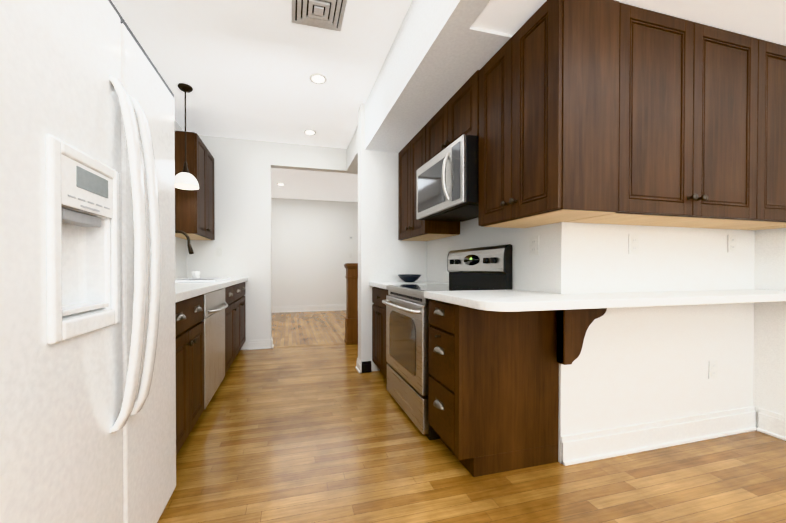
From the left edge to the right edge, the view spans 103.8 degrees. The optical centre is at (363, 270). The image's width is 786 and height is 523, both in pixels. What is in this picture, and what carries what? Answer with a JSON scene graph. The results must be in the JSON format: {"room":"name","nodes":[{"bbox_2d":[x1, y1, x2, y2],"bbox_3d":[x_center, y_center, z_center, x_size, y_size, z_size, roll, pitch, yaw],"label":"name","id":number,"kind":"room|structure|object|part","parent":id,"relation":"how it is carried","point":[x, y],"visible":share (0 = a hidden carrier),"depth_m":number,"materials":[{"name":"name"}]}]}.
{"room":"kitchen","nodes":[
{"label":"kitchen","id":0,"kind":"room"},
{"bbox_2d":[175,120,186,277],"bbox_3d":[-1.424,-0.311,0.267,0.120,2.760,7.620,0,0,-14],"label":"wall","id":1,"kind":"structure","parent":0,"point":[180,259],"depth_m":3.66,"materials":[{"name":"paint"}]},
{"bbox_2d":[175,131,214,239],"bbox_3d":[-1.964,-0.907,3.525,0.360,1.048,0.777,0,0,-14],"label":"upper cabinet","id":2,"kind":"object","parent":1,"relation":"attached to","point":[194,214],"visible":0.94,"depth_m":3.19,"materials":[{"name":"brown wood"}]},
{"bbox_3d":[-1.786,-0.907,3.370,0.020,1.039,0.382,0,0,-14],"label":"door","id":3,"kind":"part","parent":2,"relation":"part of","materials":[{"name":"brown wood"}]},
{"bbox_3d":[-1.877,-0.910,3.745,0.020,1.039,0.382,0,0,-14],"label":"door","id":4,"kind":"part","parent":2,"relation":"part of","materials":[{"name":"brown wood"}]},
{"bbox_2d":[186,135,271,349],"bbox_3d":[-1.753,-0.340,4.045,1.020,2.760,0.120,0,0,-14],"label":"wall","id":5,"kind":"structure","parent":0,"point":[242,181],"depth_m":4.03,"materials":[{"name":"paint"}]},
{"bbox_2d":[248,339,270,349],"bbox_3d":[-1.381,0.980,4.069,0.290,0.120,0.028,0,0,-14],"label":"baseboard","id":6,"kind":"structure","parent":5,"relation":"attached to","point":[259,344],"depth_m":4.07,"materials":[{"name":"paint"}]},
{"bbox_2d":[111,0,411,201],"bbox_3d":[0.320,-1.758,2.443,4.600,0.100,11.050,0,0,-14],"label":"ceiling","id":7,"kind":"structure","parent":0,"point":[244,69],"depth_m":2.58,"materials":[{"name":"paint"}]},
{"bbox_2d":[175,83,198,189],"bbox_3d":[-1.665,-1.245,2.866,0.224,0.929,0.224,0,0,-14],"label":"pendant light","id":8,"kind":"object","parent":7,"relation":"hanging from","point":[185,179],"visible":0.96,"depth_m":2.85,"materials":[{"name":"white glass"}]},
{"bbox_3d":[-1.665,-0.847,2.869,0.224,0.132,0.224,0,0,-14],"label":"lamp shade","id":9,"kind":"part","parent":8,"relation":"part of","materials":[{"name":"white glass"}]},
{"bbox_2d":[271,142,346,172],"bbox_3d":[-0.757,-1.567,4.277,1.030,0.310,0.120,0,0,-14],"label":"lintel","id":10,"kind":"object","parent":7,"relation":"attached to","point":[305,157],"visible":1,"depth_m":4.22,"materials":[{"name":"paint"}]},
{"bbox_2d":[304,129,315,134],"bbox_3d":[-0.669,-1.715,3.814,0.156,0.006,0.156,0,0,-14],"label":"recessed light","id":11,"kind":"object","parent":7,"relation":"in","point":[309,132],"visible":1,"depth_m":3.81,"materials":[{"name":"paint"}]},
{"bbox_2d":[309,73,326,83],"bbox_3d":[-0.406,-1.707,2.736,0.156,0.006,0.156,0,0,-14],"label":"recessed light","id":12,"kind":"object","parent":7,"relation":"in","point":[317,78],"visible":1,"depth_m":2.73,"materials":[{"name":"paint"}]},
{"bbox_2d":[291,0,346,31],"bbox_3d":[-0.291,-1.687,1.982,0.340,0.034,0.340,0,0,-14],"label":"ceiling vent","id":13,"kind":"object","parent":7,"relation":"in","point":[327,14],"visible":1,"depth_m":2.02,"materials":[{"name":"metal"}]},
{"bbox_2d":[346,126,357,173],"bbox_3d":[0.574,-1.565,4.050,1.450,0.310,1.190,0,0,-14],"label":"bulkhead","id":14,"kind":"object","parent":7,"relation":"attached to","point":[352,157],"visible":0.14,"depth_m":4.00,"materials":[{"name":"paint"}]},
{"bbox_2d":[365,0,512,152],"bbox_3d":[0.543,-1.470,2.417,0.691,0.475,1.670,0,0,-14],"label":"soffit","id":15,"kind":"structure","parent":7,"relation":"attached to","point":[433,63],"depth_m":2.02,"materials":[{"name":"paint"}]},
{"bbox_2d":[445,0,490,28],"bbox_3d":[0.551,-1.461,1.205,0.135,0.475,0.690,0,0,-14],"label":"soffit","id":16,"kind":"structure","parent":7,"relation":"attached to","point":[463,13],"depth_m":1.47,"materials":[{"name":"paint"}]},
{"bbox_2d":[616,0,785,45],"bbox_3d":[1.922,-1.456,1.527,1.569,0.490,0.670,0,0,-14],"label":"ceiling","id":17,"kind":"structure","parent":7,"relation":"attached to","point":[765,20],"depth_m":1.45,"materials":[{"name":"paint"}]},
{"bbox_2d":[271,198,357,305],"bbox_3d":[-0.960,-0.368,7.736,4.600,2.760,0.120,0,0,-14],"label":"wall","id":18,"kind":"structure","parent":0,"point":[313,246],"depth_m":7.59,"materials":[{"name":"paint"}]},
{"bbox_2d":[272,304,345,312],"bbox_3d":[-1.331,0.938,7.580,3.500,0.150,0.028,0,0,-14],"label":"baseboard","id":19,"kind":"structure","parent":18,"relation":"attached to","point":[282,309],"depth_m":7.57,"materials":[{"name":"paint"}]},
{"bbox_2d":[358,103,426,370],"bbox_3d":[0.310,-0.334,3.305,0.731,2.760,0.150,0,0,-14],"label":"wall","id":20,"kind":"structure","parent":0,"point":[385,254],"depth_m":3.19,"materials":[{"name":"paint"}]},
{"bbox_2d":[355,358,361,372],"bbox_3d":[-0.056,0.992,3.212,0.028,0.110,0.180,0,0,-14],"label":"baseboard","id":21,"kind":"structure","parent":20,"relation":"attached to","point":[358,367],"depth_m":3.16,"materials":[{"name":"paint"}]},
{"bbox_2d":[362,361,371,372],"bbox_3d":[0.026,0.992,3.155,0.105,0.110,0.028,0,0,-14],"label":"baseboard","id":22,"kind":"structure","parent":20,"relation":"attached to","point":[366,366],"depth_m":3.15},
{"bbox_2d":[157,310,785,522],"bbox_3d":[0.320,1.102,2.465,4.600,0.100,11.050,0,0,-14],"label":"floor","id":23,"kind":"structure","parent":0,"point":[318,434],"depth_m":1.63,"materials":[{"name":"brown wood"}]},
{"bbox_2d":[0,0,175,522],"bbox_3d":[-1.086,0.129,0.906,0.831,1.862,0.897,0,0,-14],"label":"fridge","id":24,"kind":"object","parent":23,"relation":"on","point":[87,297],"visible":1,"depth_m":0.80,"materials":[{"name":"white plastic"}]},
{"bbox_3d":[-0.742,0.110,0.746,0.075,1.800,0.425,0,0,-14],"label":"door","id":25,"kind":"part","parent":24,"relation":"part of","materials":[{"name":"white metal"}]},
{"bbox_3d":[-0.740,-0.133,0.784,0.046,0.027,0.150,0,0,-14],"label":"spout","id":26,"kind":"part","parent":24,"relation":"part of","materials":[{"name":"grey plastic"}]},
{"bbox_3d":[-0.708,-0.046,0.923,0.088,1.049,0.050,0,0,-14],"label":"handle","id":27,"kind":"part","parent":24,"relation":"part of","materials":[{"name":"white plastic"}]},
{"bbox_3d":[-0.733,-0.047,1.025,0.088,1.049,0.050,0,0,-14],"label":"handle","id":28,"kind":"part","parent":24,"relation":"part of","materials":[{"name":"white plastic"}]},
{"bbox_3d":[-0.848,0.107,1.185,0.075,1.800,0.466,0,0,-14],"label":"door","id":29,"kind":"part","parent":24,"relation":"part of","materials":[{"name":"white metal"}]},
{"bbox_2d":[175,294,206,454],"bbox_3d":[-1.336,0.606,1.675,0.705,0.905,0.662,0,0,-14],"label":"base cabinet","id":30,"kind":"object","parent":23,"relation":"on","point":[191,315],"depth_m":1.79,"materials":[{"name":"brown wood"}]},
{"bbox_3d":[-0.949,0.241,1.605,0.031,0.036,0.106,0,0,-14],"label":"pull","id":31,"kind":"part","parent":30,"relation":"part of","materials":[{"name":"grey metal"}]},
{"bbox_3d":[-0.973,0.646,1.597,0.020,0.595,0.322,0,0,-14],"label":"door","id":32,"kind":"part","parent":30,"relation":"part of","materials":[{"name":"brown wood"}]},
{"bbox_3d":[-1.011,0.249,1.752,0.020,0.168,0.647,0,0,-14],"label":"drawer","id":33,"kind":"part","parent":30,"relation":"part of","materials":[{"name":"brown wood"}]},
{"bbox_3d":[-1.050,0.644,1.914,0.020,0.595,0.322,0,0,-14],"label":"door","id":34,"kind":"part","parent":30,"relation":"part of","materials":[{"name":"brown wood"}]},
{"bbox_3d":[-1.024,0.238,1.911,0.031,0.036,0.106,0,0,-14],"label":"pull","id":35,"kind":"part","parent":30,"relation":"part of","materials":[{"name":"grey metal"}]},
{"bbox_2d":[175,278,246,301],"bbox_3d":[-1.563,0.124,2.653,0.727,0.045,2.676,0,0,-14],"label":"countertop","id":36,"kind":"structure","parent":30,"relation":"on","point":[183,290],"depth_m":2.12,"materials":[{"name":"white stone"}]},
{"bbox_2d":[175,230,193,253],"bbox_3d":[-1.768,-0.144,2.904,0.278,0.485,0.150,0,0,-14],"label":"faucet","id":37,"kind":"object","parent":36,"relation":"on","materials":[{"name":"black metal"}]},
{"bbox_2d":[192,271,199,277],"bbox_3d":[-1.812,0.052,3.314,0.082,0.085,0.082,0,0,-14],"label":"cup","id":38,"kind":"object","parent":36,"relation":"on","point":[195,274],"depth_m":3.28,"materials":[{"name":"ceramic"}]},
{"bbox_2d":[175,278,226,281],"bbox_3d":[-1.585,0.184,2.897,0.489,0.210,0.723,0,0,-14],"label":"sink","id":39,"kind":"object","parent":36,"relation":"in","point":[176,279],"depth_m":2.80,"materials":[{"name":"white ceramic"}]},
{"bbox_2d":[207,286,230,405],"bbox_3d":[-1.494,0.601,2.325,0.705,0.905,0.803,0,0,-14],"label":"dishwasher","id":40,"kind":"object","parent":23,"relation":"on","point":[210,313],"depth_m":2.44,"materials":[{"name":"silver metal"}]},
{"bbox_3d":[-1.304,0.239,2.960,0.020,0.168,0.462,0,0,-14],"label":"drawer","id":41,"kind":"part","parent":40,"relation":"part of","materials":[{"name":"brown wood"}]},
{"bbox_3d":[-1.304,0.636,2.963,0.020,0.595,0.462,0,0,-14],"label":"door","id":42,"kind":"part","parent":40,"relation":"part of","materials":[{"name":"brown wood"}]},
{"bbox_2d":[231,286,238,363],"bbox_3d":[-1.637,0.597,2.915,0.705,0.905,0.539,0,0,-14],"label":"base cabinet","id":43,"kind":"object","parent":23,"relation":"on","point":[234,289],"depth_m":3.22,"materials":[{"name":"brown wood"}]},
{"bbox_3d":[-1.411,0.632,3.406,0.020,0.595,0.424,0,0,-14],"label":"door","id":44,"kind":"part","parent":43,"relation":"part of","materials":[{"name":"brown wood"}]},
{"bbox_3d":[-1.462,0.234,3.611,0.020,0.168,0.851,0,0,-14],"label":"drawer","id":45,"kind":"part","parent":43,"relation":"part of","materials":[{"name":"brown wood"}]},
{"bbox_2d":[239,282,245,350],"bbox_3d":[-1.779,0.592,3.503,0.705,0.905,0.928,0,0,-14],"label":"base cabinet","id":46,"kind":"object","parent":23,"relation":"on","point":[242,307],"depth_m":3.77,"materials":[{"name":"brown wood"}]},
{"bbox_3d":[-1.512,0.629,3.821,0.020,0.595,0.424,0,0,-14],"label":"door","id":47,"kind":"part","parent":46,"relation":"part of","materials":[{"name":"brown wood"}]},
{"bbox_2d":[273,342,345,347],"bbox_3d":[-0.749,1.036,4.263,1.030,0.004,0.060,0,0,-14],"label":"trim","id":48,"kind":"structure","parent":23,"relation":"on","point":[308,345],"depth_m":4.24,"materials":[{"name":"brown wood"}]},
{"bbox_2d":[344,263,357,344],"bbox_3d":[0.074,0.467,4.453,0.700,1.140,0.200,0,0,-14],"label":"newel post","id":49,"kind":"object","parent":23,"relation":"on","point":[351,324],"visible":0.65,"depth_m":4.32,"materials":[{"name":"brown wood"}]},
{"bbox_2d":[369,285,424,377],"bbox_3d":[0.448,0.603,2.981,0.613,0.890,0.554,0,0,-14],"label":"base cabinet","id":50,"kind":"object","parent":23,"relation":"on","point":[378,308],"depth_m":2.91,"materials":[{"name":"brown wood"}]},
{"bbox_3d":[0.127,0.640,3.044,0.020,0.585,0.269,0,0,-14],"label":"door","id":51,"kind":"part","parent":50,"relation":"part of","materials":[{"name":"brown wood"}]},
{"bbox_3d":[0.159,0.254,2.908,0.020,0.160,0.542,0,0,-14],"label":"drawer","id":52,"kind":"part","parent":50,"relation":"part of","materials":[{"name":"brown wood"}]},
{"bbox_3d":[0.192,0.642,2.779,0.020,0.585,0.269,0,0,-14],"label":"door","id":53,"kind":"part","parent":50,"relation":"part of","materials":[{"name":"brown wood"}]},
{"bbox_2d":[369,281,448,288],"bbox_3d":[0.433,0.138,2.974,0.643,0.040,0.554,0,0,-14],"label":"countertop","id":54,"kind":"structure","parent":50,"relation":"on","point":[376,285],"depth_m":2.87,"materials":[{"name":"white stone"}]},
{"bbox_2d":[398,274,420,281],"bbox_3d":[0.462,0.079,3.104,0.236,0.075,0.236,0,0,-14],"label":"bowl","id":55,"kind":"object","parent":54,"relation":"on","point":[409,277],"visible":0.96,"depth_m":3.03,"materials":[{"name":"ceramic"}]},
{"bbox_2d":[382,244,511,439],"bbox_3d":[0.551,0.438,2.325,0.715,1.230,0.756,0,0,-14],"label":"range","id":56,"kind":"object","parent":23,"relation":"on","point":[408,324],"visible":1,"depth_m":2.16,"materials":[{"name":"silver metal"}]},
{"bbox_3d":[0.243,0.259,2.249,0.081,0.026,0.682,0,0,-14],"label":"handle","id":57,"kind":"part","parent":56,"relation":"part of","materials":[{"name":"silver metal"}]},
{"bbox_3d":[0.298,0.496,2.264,0.045,0.565,0.736,0,0,-14],"label":"door","id":58,"kind":"part","parent":56,"relation":"part of","materials":[{"name":"silver metal"}]},
{"bbox_3d":[0.299,0.907,2.268,0.042,0.223,0.736,0,0,-14],"label":"drawer","id":59,"kind":"part","parent":56,"relation":"part of","materials":[{"name":"silver metal"}]},
{"bbox_2d":[386,284,505,296],"bbox_3d":[0.568,0.143,2.327,0.590,0.040,0.756,0,0,-14],"label":"cooktop","id":60,"kind":"object","parent":56,"relation":"in","point":[409,290],"depth_m":2.24,"materials":[{"name":"black glass"}]},
{"bbox_3d":[0.870,-0.071,2.200,0.030,0.041,0.042,0,0,-14],"label":"knob","id":61,"kind":"part","parent":56,"relation":"part of","materials":[{"name":"black plastic"}]},
{"bbox_3d":[0.890,-0.070,2.118,0.030,0.041,0.042,0,0,-14],"label":"knob","id":62,"kind":"part","parent":56,"relation":"part of","materials":[{"name":"black plastic"}]},
{"bbox_2d":[428,301,564,476],"bbox_3d":[0.735,0.612,1.794,0.613,0.890,0.357,0,0,-14],"label":"base cabinet","id":63,"kind":"object","parent":23,"relation":"on","point":[493,403],"depth_m":1.62,"materials":[{"name":"brown wood"}]},
{"bbox_3d":[0.417,0.756,1.741,0.031,0.036,0.106,0,0,-14],"label":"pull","id":64,"kind":"part","parent":63,"relation":"part of","materials":[{"name":"grey metal"}]},
{"bbox_3d":[0.417,0.234,1.737,0.031,0.036,0.106,0,0,-14],"label":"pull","id":65,"kind":"part","parent":63,"relation":"part of","materials":[{"name":"grey metal"}]},
{"bbox_3d":[0.417,0.449,1.739,0.031,0.036,0.106,0,0,-14],"label":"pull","id":66,"kind":"part","parent":63,"relation":"part of","materials":[{"name":"grey metal"}]},
{"bbox_3d":[0.442,0.795,1.745,0.020,0.295,0.305,0,0,-14],"label":"drawer","id":67,"kind":"part","parent":63,"relation":"part of","materials":[{"name":"brown wood"}]},
{"bbox_3d":[0.442,0.255,1.740,0.020,0.145,0.305,0,0,-14],"label":"drawer","id":68,"kind":"part","parent":63,"relation":"part of","materials":[{"name":"brown wood"}]},
{"bbox_3d":[0.442,0.488,1.742,0.020,0.290,0.305,0,0,-14],"label":"drawer","id":69,"kind":"part","parent":63,"relation":"part of","materials":[{"name":"brown wood"}]},
{"bbox_2d":[424,289,785,312],"bbox_3d":[1.519,0.147,1.826,2.212,0.040,0.657,0,0,-14],"label":"countertop","id":70,"kind":"structure","parent":63,"relation":"on","point":[489,301],"depth_m":1.53,"materials":[{"name":"white stone"}]},
{"bbox_2d":[557,308,606,364],"bbox_3d":[1.181,0.331,1.657,0.290,0.322,0.050,0,0,-14],"label":"corbel","id":71,"kind":"object","parent":70,"relation":"attached to","point":[573,325],"visible":0.77,"depth_m":1.62,"materials":[{"name":"brown wood"}]},
{"bbox_2d":[427,217,754,462],"bbox_3d":[1.685,-0.330,2.769,1.689,2.760,1.840,0,0,-14],"label":"wall block","id":72,"kind":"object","parent":23,"relation":"on","point":[628,366],"visible":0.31,"depth_m":1.85,"materials":[{"name":"paint"}]},
{"bbox_2d":[398,125,459,240],"bbox_3d":[0.600,-0.775,2.950,0.327,0.918,0.665,0,0,-14],"label":"upper cabinet","id":73,"kind":"object","parent":72,"relation":"attached to","point":[413,156],"depth_m":2.86,"materials":[{"name":"brown wood"}]},
{"bbox_3d":[0.412,-0.776,3.074,0.020,0.912,0.326,0,0,-14],"label":"door","id":74,"kind":"part","parent":73,"relation":"part of","materials":[{"name":"brown wood"}]},
{"bbox_3d":[0.489,-0.774,2.753,0.020,0.912,0.326,0,0,-14],"label":"door","id":75,"kind":"part","parent":73,"relation":"part of","materials":[{"name":"brown wood"}]},
{"bbox_2d":[426,70,477,162],"bbox_3d":[0.766,-1.028,2.263,0.327,0.401,0.736,0,0,-14],"label":"upper cabinet","id":76,"kind":"object","parent":72,"relation":"attached to","point":[458,117],"depth_m":2.12,"materials":[{"name":"brown wood"}]},
{"bbox_3d":[0.573,-1.030,2.405,0.020,0.395,0.362,0,0,-14],"label":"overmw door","id":77,"kind":"part","parent":76,"relation":"part of","materials":[{"name":"brown wood"}]},
{"bbox_2d":[416,134,478,221],"bbox_3d":[0.699,-0.618,2.235,0.471,0.412,0.700,0,0,-14],"label":"microwave","id":78,"kind":"object","parent":76,"relation":"attached to","point":[447,183],"visible":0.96,"depth_m":2.01,"materials":[{"name":"silver metal"}]},
{"bbox_3d":[0.540,-0.618,2.016,0.059,0.318,0.024,0,0,-14],"label":"handle","id":79,"kind":"part","parent":78,"relation":"part of","materials":[{"name":"silver metal"}]},
{"bbox_3d":[0.659,-1.027,2.049,0.020,0.395,0.362,0,0,-14],"label":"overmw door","id":80,"kind":"part","parent":76,"relation":"part of","materials":[{"name":"brown wood"}]},
{"bbox_2d":[529,236,538,255],"bbox_3d":[1.031,-0.150,1.860,0.008,0.116,0.072,0,0,-14],"label":"electrical outlet","id":81,"kind":"object","parent":72,"relation":"attached to","point":[533,245],"visible":1,"depth_m":1.86,"materials":[{"name":"grey plastic"}]},
{"bbox_2d":[478,0,621,227],"bbox_3d":[0.951,-0.737,1.630,0.388,0.943,0.578,0,0,-14],"label":"upper cabinet","id":82,"kind":"object","parent":72,"relation":"attached to","point":[599,111],"depth_m":1.37,"materials":[{"name":"brown wood"}]},
{"bbox_3d":[0.738,-0.739,1.726,0.020,0.937,0.283,0,0,-14],"label":"tall door","id":83,"kind":"part","parent":82,"relation":"part of","materials":[{"name":"brown wood"}]},
{"bbox_3d":[0.739,-0.351,1.615,0.034,0.032,0.032,0,0,-14],"label":"tall knob","id":84,"kind":"part","parent":82,"relation":"part of","materials":[{"name":"grey metal"}]},
{"bbox_3d":[0.754,-0.351,1.552,0.034,0.032,0.032,0,0,-14],"label":"tall knob","id":85,"kind":"part","parent":82,"relation":"part of","materials":[{"name":"grey metal"}]},
{"bbox_3d":[0.806,-0.737,1.448,0.020,0.937,0.283,0,0,-14],"label":"tall door","id":86,"kind":"part","parent":82,"relation":"part of","materials":[{"name":"brown wood"}]},
{"bbox_2d":[628,234,638,253],"bbox_3d":[1.576,-0.153,1.792,0.072,0.116,0.008,0,0,-14],"label":"outlet","id":87,"kind":"object","parent":72,"relation":"attached to","point":[633,245],"visible":1,"depth_m":1.79,"materials":[{"name":"grey plastic"}]},
{"bbox_2d":[561,406,757,465],"bbox_3d":[1.847,0.982,1.857,1.567,0.150,0.028,0,0,-14],"label":"baseboard","id":88,"kind":"structure","parent":72,"relation":"attached to","point":[578,448],"depth_m":1.82,"materials":[{"name":"paint"}]},
{"bbox_2d":[574,3,773,227],"bbox_3d":[1.594,-0.738,1.641,0.991,0.943,0.297,0,0,-14],"label":"upper cabinet","id":89,"kind":"object","parent":72,"relation":"attached to","point":[694,110],"depth_m":1.49,"materials":[{"name":"brown wood"}]},
{"bbox_3d":[1.373,-0.737,1.445,0.461,0.937,0.020,0,0,-14],"label":"door","id":90,"kind":"part","parent":89,"relation":"part of","materials":[{"name":"brown wood"}]},
{"bbox_3d":[1.574,-0.350,1.470,0.032,0.032,0.034,0,0,-14],"label":"knob","id":91,"kind":"part","parent":89,"relation":"part of","materials":[{"name":"grey metal"}]},
{"bbox_3d":[1.636,-0.350,1.485,0.032,0.032,0.034,0,0,-14],"label":"knob","id":92,"kind":"part","parent":89,"relation":"part of","materials":[{"name":"grey metal"}]},
{"bbox_3d":[1.824,-0.737,1.555,0.461,0.937,0.020,0,0,-14],"label":"door","id":93,"kind":"part","parent":89,"relation":"part of","materials":[{"name":"brown wood"}]},
{"bbox_3d":[2.276,-0.738,1.664,0.461,0.937,0.020,0,0,-14],"label":"door","id":94,"kind":"part","parent":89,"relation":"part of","materials":[{"name":"brown wood"}]},
{"bbox_2d":[709,360,717,378],"bbox_3d":[2.227,0.630,1.956,0.072,0.116,0.008,0,0,-14],"label":"outlet","id":95,"kind":"object","parent":72,"relation":"attached to","point":[713,364],"visible":1,"depth_m":1.95,"materials":[{"name":"grey plastic"}]},
{"bbox_2d":[727,235,735,252],"bbox_3d":[2.385,-0.174,1.988,0.072,0.116,0.008,0,0,-14],"label":"outlet","id":96,"kind":"object","parent":72,"relation":"attached to","point":[731,248],"visible":1,"depth_m":1.98,"materials":[{"name":"grey plastic"}]},
{"bbox_2d":[711,43,785,229],"bbox_3d":[2.247,-0.739,1.800,0.593,0.943,0.297,0,0,-14],"label":"upper cabinet","id":97,"kind":"object","parent":72,"relation":"attached to","point":[777,102],"depth_m":1.64,"materials":[{"name":"brown wood"}]},
{"bbox_2d":[472,0,546,34],"bbox_3d":[0.887,-1.469,1.286,0.556,0.460,0.690,0,0,-14],"label":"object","id":98,"kind":"structure","parent":0,"point":[511,17],"depth_m":1.49,"materials":[{"name":"paint"}]},
{"bbox_2d":[753,228,785,426],"bbox_3d":[3.204,-0.308,-0.171,0.120,2.760,4.590,0,0,-14],"label":"wall","id":99,"kind":"structure","parent":0,"point":[769,378],"depth_m":1.98,"materials":[{"name":"paint"}]},
{"bbox_2d":[757,408,785,440],"bbox_3d":[3.112,0.997,-0.095,0.028,0.150,4.360,0,0,-14],"label":"baseboard","id":100,"kind":"structure","parent":99,"relation":"attached to","point":[771,423],"depth_m":1.96,"materials":[{"name":"paint"}]}
]}

